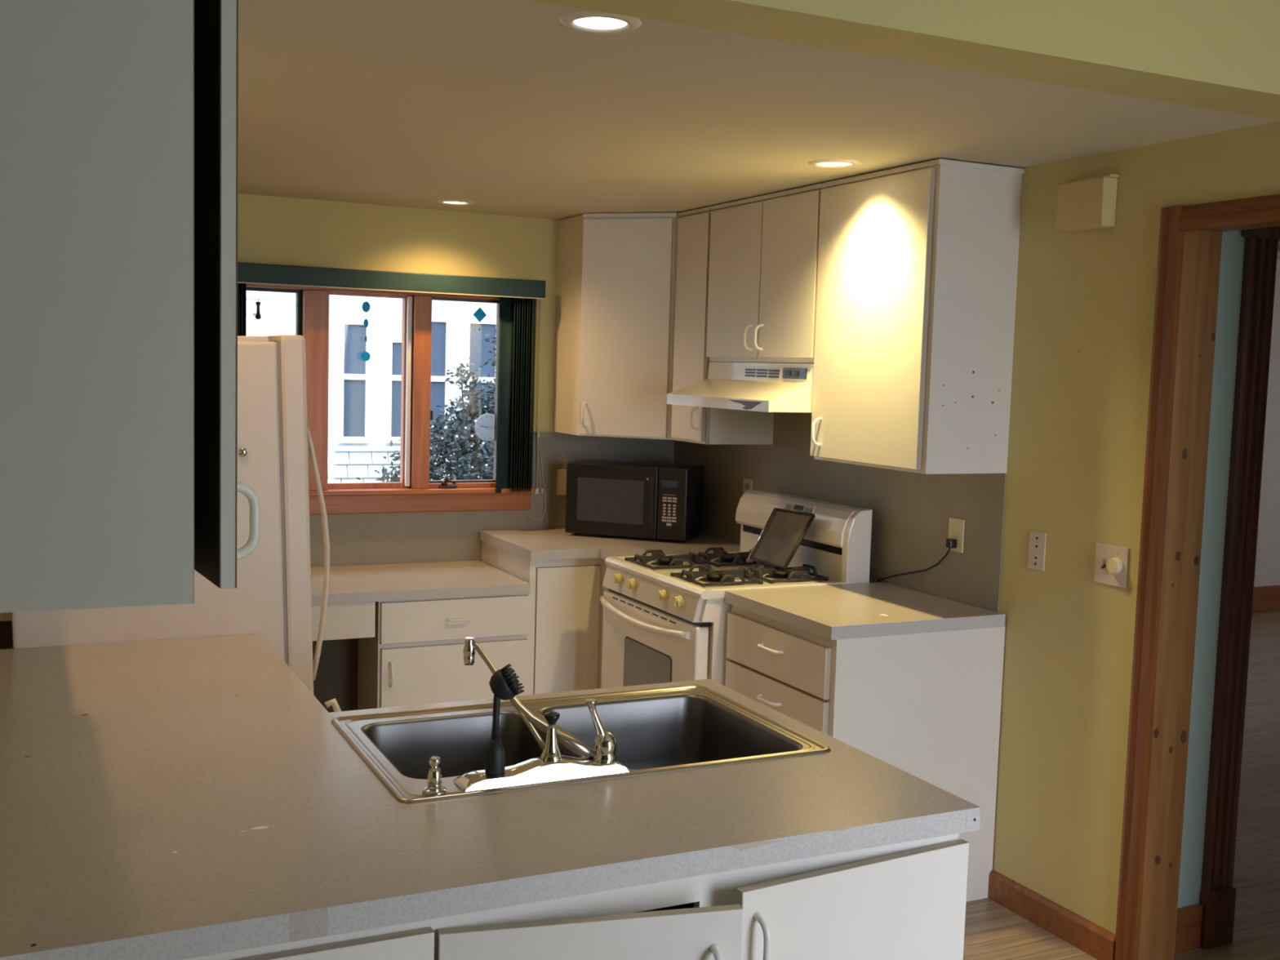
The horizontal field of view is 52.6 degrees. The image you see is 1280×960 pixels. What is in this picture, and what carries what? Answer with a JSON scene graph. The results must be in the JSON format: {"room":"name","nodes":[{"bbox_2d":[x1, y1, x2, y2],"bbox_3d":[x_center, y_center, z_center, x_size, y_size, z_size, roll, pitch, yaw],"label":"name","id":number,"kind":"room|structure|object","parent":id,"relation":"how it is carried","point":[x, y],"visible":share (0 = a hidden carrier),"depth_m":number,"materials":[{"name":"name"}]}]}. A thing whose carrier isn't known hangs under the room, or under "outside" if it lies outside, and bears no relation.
{"room":"kitchen","nodes":[
{"label":"kitchen","id":0,"kind":"room"},
{"bbox_2d":[237,193,559,567],"bbox_3d":[-1.196,-0.163,5.512,3.220,2.600,0.160,-1,5,-26],"label":"wall","id":1,"kind":"structure","parent":0,"point":[272,229],"depth_m":5.46,"materials":[{"name":"yellow paint"}]},
{"bbox_2d":[246,283,535,515],"bbox_3d":[-1.108,-0.355,5.474,1.388,0.987,0.150,-1,5,-26],"label":"window","id":2,"kind":"structure","parent":1,"relation":"in","point":[415,492],"depth_m":5.50,"materials":[{"name":"orange wood"}]},
{"bbox_2d":[255,287,261,319],"bbox_3d":[-1.540,-0.712,5.224,0.023,0.128,0.024,-1,5,-26],"label":"charm","id":3,"kind":"object","parent":2,"relation":"hanging from","point":[258,316],"visible":1,"depth_m":5.22,"materials":[{"name":"brown metal"}]},
{"bbox_2d":[360,293,370,361],"bbox_3d":[-1.147,-0.638,5.421,0.040,0.285,0.005,-1,5,-26],"label":"hanging ornament","id":4,"kind":"object","parent":2,"relation":"hanging from","point":[365,356],"visible":1,"depth_m":5.42,"materials":[{"name":"blue glass"}]},
{"bbox_2d":[237,262,546,520],"bbox_3d":[-1.159,-0.333,5.363,1.701,1.059,0.109,-1,5,-26],"label":"vertical blinds","id":5,"kind":"object","parent":2,"relation":"attached to","point":[507,289],"visible":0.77,"depth_m":5.59,"materials":[{"name":"green fabric"}]},
{"bbox_2d":[473,307,486,330],"bbox_3d":[-0.696,-0.718,5.630,0.061,0.136,0.008,-1,5,-26],"label":"suncatcher","id":6,"kind":"object","parent":2,"relation":"hanging from","point":[479,314],"visible":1,"depth_m":5.63,"materials":[{"name":"teal glass"}]},
{"bbox_2d":[474,413,494,440],"bbox_3d":[-0.666,-0.235,5.784,0.151,0.124,0.026,-2,6,-33],"label":"thermometer","id":7,"kind":"object","parent":2,"relation":"attached to","point":[484,427],"visible":0.78,"depth_m":5.77,"materials":[{"name":"white plastic"}]},
{"bbox_2d":[309,431,674,567],"bbox_3d":[-1.160,0.076,5.460,2.914,0.569,0.006,-1,5,-26],"label":"backsplash","id":8,"kind":"structure","parent":1,"relation":"attached to","point":[387,538],"depth_m":5.66,"materials":[{"name":"grey laminate"}]},
{"bbox_2d":[555,469,566,495],"bbox_3d":[-0.343,0.010,5.841,0.072,0.116,0.006,-1,5,-26],"label":"wall outlet","id":9,"kind":"object","parent":8,"relation":"attached to","point":[561,488],"visible":0.6,"depth_m":5.83,"materials":[{"name":"beige plastic"}]},
{"bbox_2d":[560,484,566,490],"bbox_3d":[-0.342,0.033,5.841,0.032,0.026,0.002,-1,5,-26],"label":"socket","id":10,"kind":"object","parent":9,"relation":"attached to","point":[563,486],"depth_m":5.84,"materials":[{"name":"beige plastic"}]},
{"bbox_2d":[560,474,566,479],"bbox_3d":[-0.341,-0.013,5.837,0.032,0.026,0.002,-1,5,-26],"label":"socket","id":11,"kind":"object","parent":9,"relation":"attached to","point":[563,477],"depth_m":5.84,"materials":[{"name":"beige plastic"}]},
{"bbox_2d":[552,212,679,439],"bbox_3d":[0.023,-0.659,5.628,0.633,0.934,0.598,-1,5,-26],"label":"upper cabinet","id":12,"kind":"object","parent":1,"relation":"attached to","point":[615,308],"visible":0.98,"depth_m":5.43,"materials":[{"name":"beige laminate"}]},
{"bbox_2d":[484,737,505,774],"bbox_3d":[-0.253,0.480,2.260,0.035,0.060,0.035,-1,5,-26],"label":"handle","id":13,"kind":"object","parent":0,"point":[495,764],"depth_m":2.25,"materials":[{"name":"black plastic"}]},
{"bbox_2d":[237,0,1279,219],"bbox_3d":[-0.438,-1.019,3.928,2.930,0.040,3.185,-1,5,-26],"label":"ceiling","id":14,"kind":"structure","parent":0,"point":[502,107],"depth_m":3.25,"materials":[{"name":"paint"}]},
{"bbox_2d":[435,199,475,205],"bbox_3d":[-0.741,-1.190,5.202,0.156,0.156,0.156,-1,5,-26],"label":"recessed light","id":15,"kind":"object","parent":14,"relation":"in","point":[450,202],"visible":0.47,"depth_m":5.19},
{"bbox_2d":[558,10,641,34],"bbox_3d":[-0.072,-0.932,2.427,0.156,0.156,0.156,-1,5,-26],"label":"recessed light","id":16,"kind":"object","parent":14,"relation":"in","point":[603,22],"visible":0.77,"depth_m":2.46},
{"bbox_2d":[808,159,861,168],"bbox_3d":[0.601,-1.045,3.975,0.164,0.156,0.164,-1,5,-26],"label":"recessed light","id":17,"kind":"object","parent":14,"relation":"in","point":[825,162],"visible":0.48,"depth_m":3.99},
{"bbox_2d":[529,0,1279,119],"bbox_3d":[-1.279,-1.081,1.637,6.430,0.514,0.185,-1,5,-26],"label":"wall header","id":18,"kind":"structure","parent":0,"point":[1218,55],"depth_m":2.61,"materials":[{"name":"yellow paint"}]},
{"bbox_2d":[705,120,1279,934],"bbox_3d":[1.670,-0.024,3.112,0.140,2.900,6.650,-1,5,-26],"label":"wall","id":19,"kind":"structure","parent":0,"point":[1078,424],"depth_m":3.77,"materials":[{"name":"yellow paint"}]},
{"bbox_2d":[671,205,773,444],"bbox_3d":[0.331,-0.621,5.292,0.370,0.934,0.290,-1,5,-26],"label":"upper cabinet","id":20,"kind":"object","parent":19,"relation":"attached to","point":[691,424],"visible":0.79,"depth_m":5.20,"materials":[{"name":"beige laminate"}]},
{"bbox_2d":[666,361,813,412],"bbox_3d":[0.492,-0.348,4.803,0.493,0.168,0.760,-1,5,-26],"label":"range hood","id":21,"kind":"object","parent":19,"relation":"attached to","point":[744,386],"visible":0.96,"depth_m":4.65,"materials":[{"name":"white metal"}]},
{"bbox_2d":[785,370,791,376],"bbox_3d":[0.523,-0.376,4.570,0.005,0.019,0.030,-1,5,-26],"label":"rocker switch","id":22,"kind":"object","parent":21,"relation":"attached to","point":[788,373],"depth_m":4.57,"materials":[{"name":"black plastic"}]},
{"bbox_2d":[793,370,798,376],"bbox_3d":[0.545,-0.372,4.525,0.005,0.019,0.030,-1,5,-26],"label":"rocker switch","id":23,"kind":"object","parent":21,"relation":"attached to","point":[795,372],"depth_m":4.52,"materials":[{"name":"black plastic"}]},
{"bbox_2d":[706,182,825,364],"bbox_3d":[0.565,-0.737,4.802,0.370,0.606,0.769,-1,5,-26],"label":"upper cabinet","id":24,"kind":"object","parent":19,"relation":"attached to","point":[763,250],"visible":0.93,"depth_m":4.69,"materials":[{"name":"beige laminate"}]},
{"bbox_2d":[673,412,1006,612],"bbox_3d":[0.649,-0.028,5.064,0.006,0.686,2.264,-1,5,-26],"label":"backsplash","id":25,"kind":"structure","parent":19,"relation":"attached to","point":[912,512],"depth_m":4.58,"materials":[{"name":"grey laminate"}]},
{"bbox_2d":[742,478,752,494],"bbox_3d":[0.454,0.050,5.458,0.006,0.110,0.072,-1,5,-26],"label":"wall outlet","id":26,"kind":"object","parent":25,"relation":"attached to","point":[748,483],"visible":0.5,"depth_m":5.45,"materials":[{"name":"beige plastic"}]},
{"bbox_2d":[745,483,749,489],"bbox_3d":[0.452,0.027,5.456,0.002,0.026,0.032,-1,5,-26],"label":"socket","id":27,"kind":"object","parent":26,"relation":"attached to","point":[747,485],"depth_m":5.45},
{"bbox_2d":[876,538,956,582],"bbox_3d":[0.935,0.285,4.426,0.027,0.219,0.410,-1,5,-26],"label":"power cord","id":28,"kind":"object","parent":25,"relation":"attached to","point":[950,543],"visible":0.98,"depth_m":4.30,"materials":[{"name":"black plastic"}]},
{"bbox_2d":[947,517,964,552],"bbox_3d":[1.037,0.181,4.250,0.006,0.108,0.074,-1,5,-26],"label":"wall outlet","id":29,"kind":"object","parent":25,"relation":"attached to","point":[956,526],"visible":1,"depth_m":4.24,"materials":[{"name":"beige plastic"}]},
{"bbox_2d":[951,524,959,533],"bbox_3d":[1.035,0.161,4.247,0.002,0.026,0.032,-1,5,-26],"label":"socket","id":30,"kind":"object","parent":29,"relation":"attached to","point":[955,528],"depth_m":4.25,"materials":[{"name":"beige plastic"}]},
{"bbox_2d":[809,158,1024,474],"bbox_3d":[0.861,-0.511,4.192,0.370,0.934,0.617,-1,5,-26],"label":"upper cabinet","id":31,"kind":"object","parent":19,"relation":"attached to","point":[915,313],"visible":1,"depth_m":3.97,"materials":[{"name":"beige laminate"}]},
{"bbox_2d":[1027,530,1046,571],"bbox_3d":[1.202,0.214,3.922,0.006,0.116,0.068,-1,5,-26],"label":"jack plate","id":32,"kind":"object","parent":19,"relation":"attached to","point":[1037,545],"visible":1,"depth_m":3.92,"materials":[{"name":"beige plastic"}]},
{"bbox_2d":[987,869,1115,959],"bbox_3d":[1.226,1.307,3.889,0.016,0.090,0.527,-1,5,-26],"label":"baseboard","id":33,"kind":"structure","parent":19,"relation":"attached to","point":[1098,942],"depth_m":3.86,"materials":[{"name":"brown wood"}]},
{"bbox_2d":[1055,173,1119,231],"bbox_3d":[1.273,-0.789,3.695,0.052,0.144,0.185,-1,5,-26],"label":"door chime","id":34,"kind":"object","parent":19,"relation":"attached to","point":[1087,203],"visible":1,"depth_m":3.66,"materials":[{"name":"beige plastic"}]},
{"bbox_2d":[1093,542,1128,588],"bbox_3d":[1.322,0.240,3.652,0.024,0.114,0.118,-1,5,-26],"label":"dimmer switch","id":35,"kind":"object","parent":19,"relation":"attached to","point":[1111,564],"visible":1,"depth_m":3.65,"materials":[{"name":"beige plastic"}]},
{"bbox_2d":[1114,194,1279,959],"bbox_3d":[1.653,0.369,3.130,0.164,2.113,1.037,-1,5,-26],"label":"door frame","id":36,"kind":"structure","parent":19,"relation":"in","point":[1189,254],"depth_m":3.52,"materials":[{"name":"red wood"}]},
{"bbox_2d":[963,610,1279,959],"bbox_3d":[1.598,1.383,3.943,13.700,0.050,7.950,-1,5,-26],"label":"floor","id":37,"kind":"structure","parent":0,"point":[993,931],"depth_m":4.42,"materials":[{"name":"brown wood"}]},
{"bbox_2d":[11,334,341,711],"bbox_3d":[-1.333,0.435,3.705,0.823,1.685,0.750,-3,6,-26],"label":"refrigerator","id":38,"kind":"object","parent":37,"relation":"on","point":[271,598],"visible":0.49,"depth_m":3.41,"materials":[{"name":"white metal"}]},
{"bbox_2d":[238,447,248,457],"bbox_3d":[-1.034,-0.072,3.376,0.025,0.025,0.008,-1,5,-26],"label":"magnet","id":39,"kind":"object","parent":38,"relation":"attached to","point":[242,451],"visible":1,"depth_m":3.37,"materials":[{"name":"silver metal"}]},
{"bbox_2d":[0,620,358,712],"bbox_3d":[-1.744,0.804,4.929,1.344,0.742,0.015,-1,5,-26],"label":"panel","id":40,"kind":"object","parent":37,"relation":"on","point":[337,672],"visible":0.11,"depth_m":5.17,"materials":[{"name":"black"}]},
{"bbox_2d":[357,593,529,710],"bbox_3d":[-0.845,0.796,5.313,0.609,0.743,0.657,-1,5,-26],"label":"base cabinet","id":41,"kind":"object","parent":37,"relation":"on","point":[415,655],"visible":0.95,"depth_m":5.02,"materials":[{"name":"beige laminate"}]},
{"bbox_2d":[0,560,530,621],"bbox_3d":[-1.457,0.413,4.992,1.965,0.040,0.636,-1,5,-26],"label":"countertop","id":42,"kind":"structure","parent":41,"relation":"on","point":[441,580],"depth_m":5.10,"materials":[{"name":"beige laminate"}]},
{"bbox_2d":[311,601,375,640],"bbox_3d":[-1.330,0.529,4.735,0.728,0.137,0.018,-1,5,-26],"label":"apron","id":43,"kind":"object","parent":42,"relation":"attached to","point":[355,620],"visible":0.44,"depth_m":4.84,"materials":[{"name":"beige laminate"}]},
{"bbox_2d":[481,540,608,694],"bbox_3d":[-0.099,0.732,5.548,0.937,0.874,0.870,-1,5,-26],"label":"base cabinet","id":44,"kind":"object","parent":37,"relation":"on","point":[565,646],"visible":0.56,"depth_m":5.25,"materials":[{"name":"beige laminate"}]},
{"bbox_2d":[480,528,740,560],"bbox_3d":[-0.088,0.277,5.503,0.945,0.040,0.878,-1,5,-26],"label":"countertop","id":45,"kind":"structure","parent":44,"relation":"on","point":[532,544],"depth_m":5.39,"materials":[{"name":"beige laminate"}]},
{"bbox_2d":[564,459,704,542],"bbox_3d":[-0.020,0.087,5.653,0.545,0.318,0.291,3,5,18],"label":"microwave","id":46,"kind":"object","parent":45,"relation":"on","point":[625,499],"visible":1,"depth_m":5.53,"materials":[{"name":"black plastic"}]},
{"bbox_2d":[183,833,968,959],"bbox_3d":[-0.351,1.006,2.271,1.606,0.874,1.047,-1,5,-26],"label":"base cabinet","id":47,"kind":"object","parent":37,"relation":"on","point":[906,900],"visible":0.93,"depth_m":2.00,"materials":[{"name":"beige laminate"}]},
{"bbox_2d":[0,633,980,959],"bbox_3d":[-0.539,0.507,2.671,1.624,0.040,1.802,-1,5,-26],"label":"countertop","id":48,"kind":"structure","parent":47,"relation":"on","point":[190,797],"depth_m":2.10,"materials":[{"name":"beige laminate"}]},
{"bbox_2d":[453,636,629,791],"bbox_3d":[-0.222,0.416,2.399,0.310,0.202,0.306,-1,5,-26],"label":"kitchen faucet","id":49,"kind":"object","parent":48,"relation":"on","point":[550,766],"visible":0.98,"depth_m":2.31,"materials":[{"name":"silver metal"}]},
{"bbox_2d":[484,663,524,774],"bbox_3d":[-0.236,0.415,2.264,0.066,0.190,0.056,1,5,-6],"label":"dish brush","id":50,"kind":"object","parent":49,"relation":"on","point":[504,685],"visible":1,"depth_m":2.25,"materials":[{"name":"black plastic"}]},
{"bbox_2d":[330,684,831,803],"bbox_3d":[-0.130,0.600,2.582,0.860,0.196,0.550,-1,5,-26],"label":"sink","id":51,"kind":"object","parent":48,"relation":"in","point":[655,731],"visible":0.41,"depth_m":2.71,"materials":[{"name":"metal"}]},
{"bbox_2d":[422,755,447,795],"bbox_3d":[-0.348,0.499,2.202,0.043,0.062,0.048,3,5,11],"label":"soap dispenser","id":52,"kind":"object","parent":51,"relation":"on","point":[433,788],"visible":1,"depth_m":2.19,"materials":[{"name":"silver metal"}]},
{"bbox_2d":[600,488,872,688],"bbox_3d":[0.305,0.657,4.804,0.731,1.174,0.779,-1,5,-26],"label":"gas range","id":53,"kind":"object","parent":37,"relation":"on","point":[665,615],"visible":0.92,"depth_m":4.63,"materials":[{"name":"white metal"}]},
{"bbox_2d":[604,551,847,599],"bbox_3d":[0.320,0.342,4.779,0.636,0.032,0.779,-1,5,-26],"label":"cooktop","id":54,"kind":"object","parent":53,"relation":"in","point":[661,574],"depth_m":4.62,"materials":[{"name":"white metal"}]},
{"bbox_2d":[747,507,815,569],"bbox_3d":[0.515,0.210,4.753,0.140,0.199,0.250,-1,6,-29],"label":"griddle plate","id":55,"kind":"object","parent":53,"relation":"on","point":[784,531],"visible":1,"depth_m":4.74,"materials":[{"name":"metal"}]},
{"bbox_2d":[724,604,1004,902],"bbox_3d":[0.690,0.869,4.219,0.679,0.874,0.621,-1,5,-26],"label":"base cabinet","id":56,"kind":"object","parent":37,"relation":"on","point":[926,706],"visible":0.55,"depth_m":3.97,"materials":[{"name":"beige laminate"}]},
{"bbox_2d":[724,582,1005,639],"bbox_3d":[0.712,0.414,4.186,0.648,0.040,0.630,-1,5,-26],"label":"countertop","id":57,"kind":"structure","parent":56,"relation":"on","point":[875,609],"depth_m":4.06,"materials":[{"name":"beige laminate"}]},
{"bbox_2d":[1177,230,1279,908],"bbox_3d":[2.205,0.064,4.020,1.610,2.600,0.120,-1,5,-26],"label":"wall","id":58,"kind":"structure","parent":0,"point":[1233,246],"depth_m":3.69,"materials":[{"name":"teal paint"}]},
{"bbox_2d":[1174,903,1202,953],"bbox_3d":[1.568,1.308,3.761,0.160,0.130,0.016,-1,5,-26],"label":"baseboard","id":59,"kind":"structure","parent":58,"relation":"attached to","point":[1188,920],"depth_m":3.77,"materials":[{"name":"brown wood"}]},
{"bbox_2d":[1199,226,1279,949],"bbox_3d":[2.120,0.265,3.983,1.080,2.200,0.150,-1,5,-26],"label":"door frame","id":60,"kind":"structure","parent":58,"relation":"in","point":[1217,898],"depth_m":3.73,"materials":[{"name":"brown wood"}]},
{"bbox_2d":[1253,259,1279,586],"bbox_3d":[2.980,-0.315,8.687,7.060,2.600,0.130,-1,5,-26],"label":"wall","id":61,"kind":"structure","parent":0,"point":[1267,573],"depth_m":9.42,"materials":[{"name":"paint"}]},
{"bbox_2d":[1252,585,1279,613],"bbox_3d":[2.910,0.893,8.690,6.910,0.190,0.020,-1,5,-26],"label":"baseboard","id":62,"kind":"structure","parent":61,"relation":"attached to","point":[1265,598],"depth_m":9.49,"materials":[{"name":"brown wood"}]},
{"bbox_2d":[1276,250,1279,260],"bbox_3d":[3.830,-1.416,6.891,7.060,0.050,3.890,-1,5,-26],"label":"ceiling","id":63,"kind":"structure","parent":0,"point":[1278,251],"depth_m":8.94,"materials":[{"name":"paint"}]},
{"label":"outside","id":64,"kind":"structure","parent":0,"visible":0},
{"bbox_3d":[-5.522,0.606,20.223,30.000,0.100,29.840,-1,5,-26],"label":"ground","id":65,"kind":"structure","parent":64,"visible":0},
{"bbox_2d":[246,290,497,482],"bbox_3d":[-1.095,-2.451,11.139,14.169,7.800,0.620,-1,5,-26],"label":"neighbouring house","id":66,"kind":"structure","parent":65,"relation":"on","point":[364,397],"depth_m":10.50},
{"bbox_2d":[356,328,496,482],"bbox_3d":[-1.125,0.278,9.212,1.425,2.713,1.667,4,6,27],"label":"bush","id":67,"kind":"object","parent":65,"relation":"on","point":[474,455],"visible":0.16,"depth_m":8.91,"materials":[{"name":"green plant"}]},
{"bbox_3d":[-1.709,0.034,3.044,0.150,2.600,3.860,-1,5,-26],"label":"wall","id":68,"kind":"structure","parent":0,"visible":0},
{"bbox_2d":[0,0,260,613],"bbox_3d":[-1.018,-0.398,2.254,0.420,0.931,1.817,-1,5,-26],"label":"upper cabinet","id":69,"kind":"object","parent":68,"relation":"attached to","point":[119,118],"visible":1,"depth_m":1.47,"materials":[{"name":"grey laminate"}]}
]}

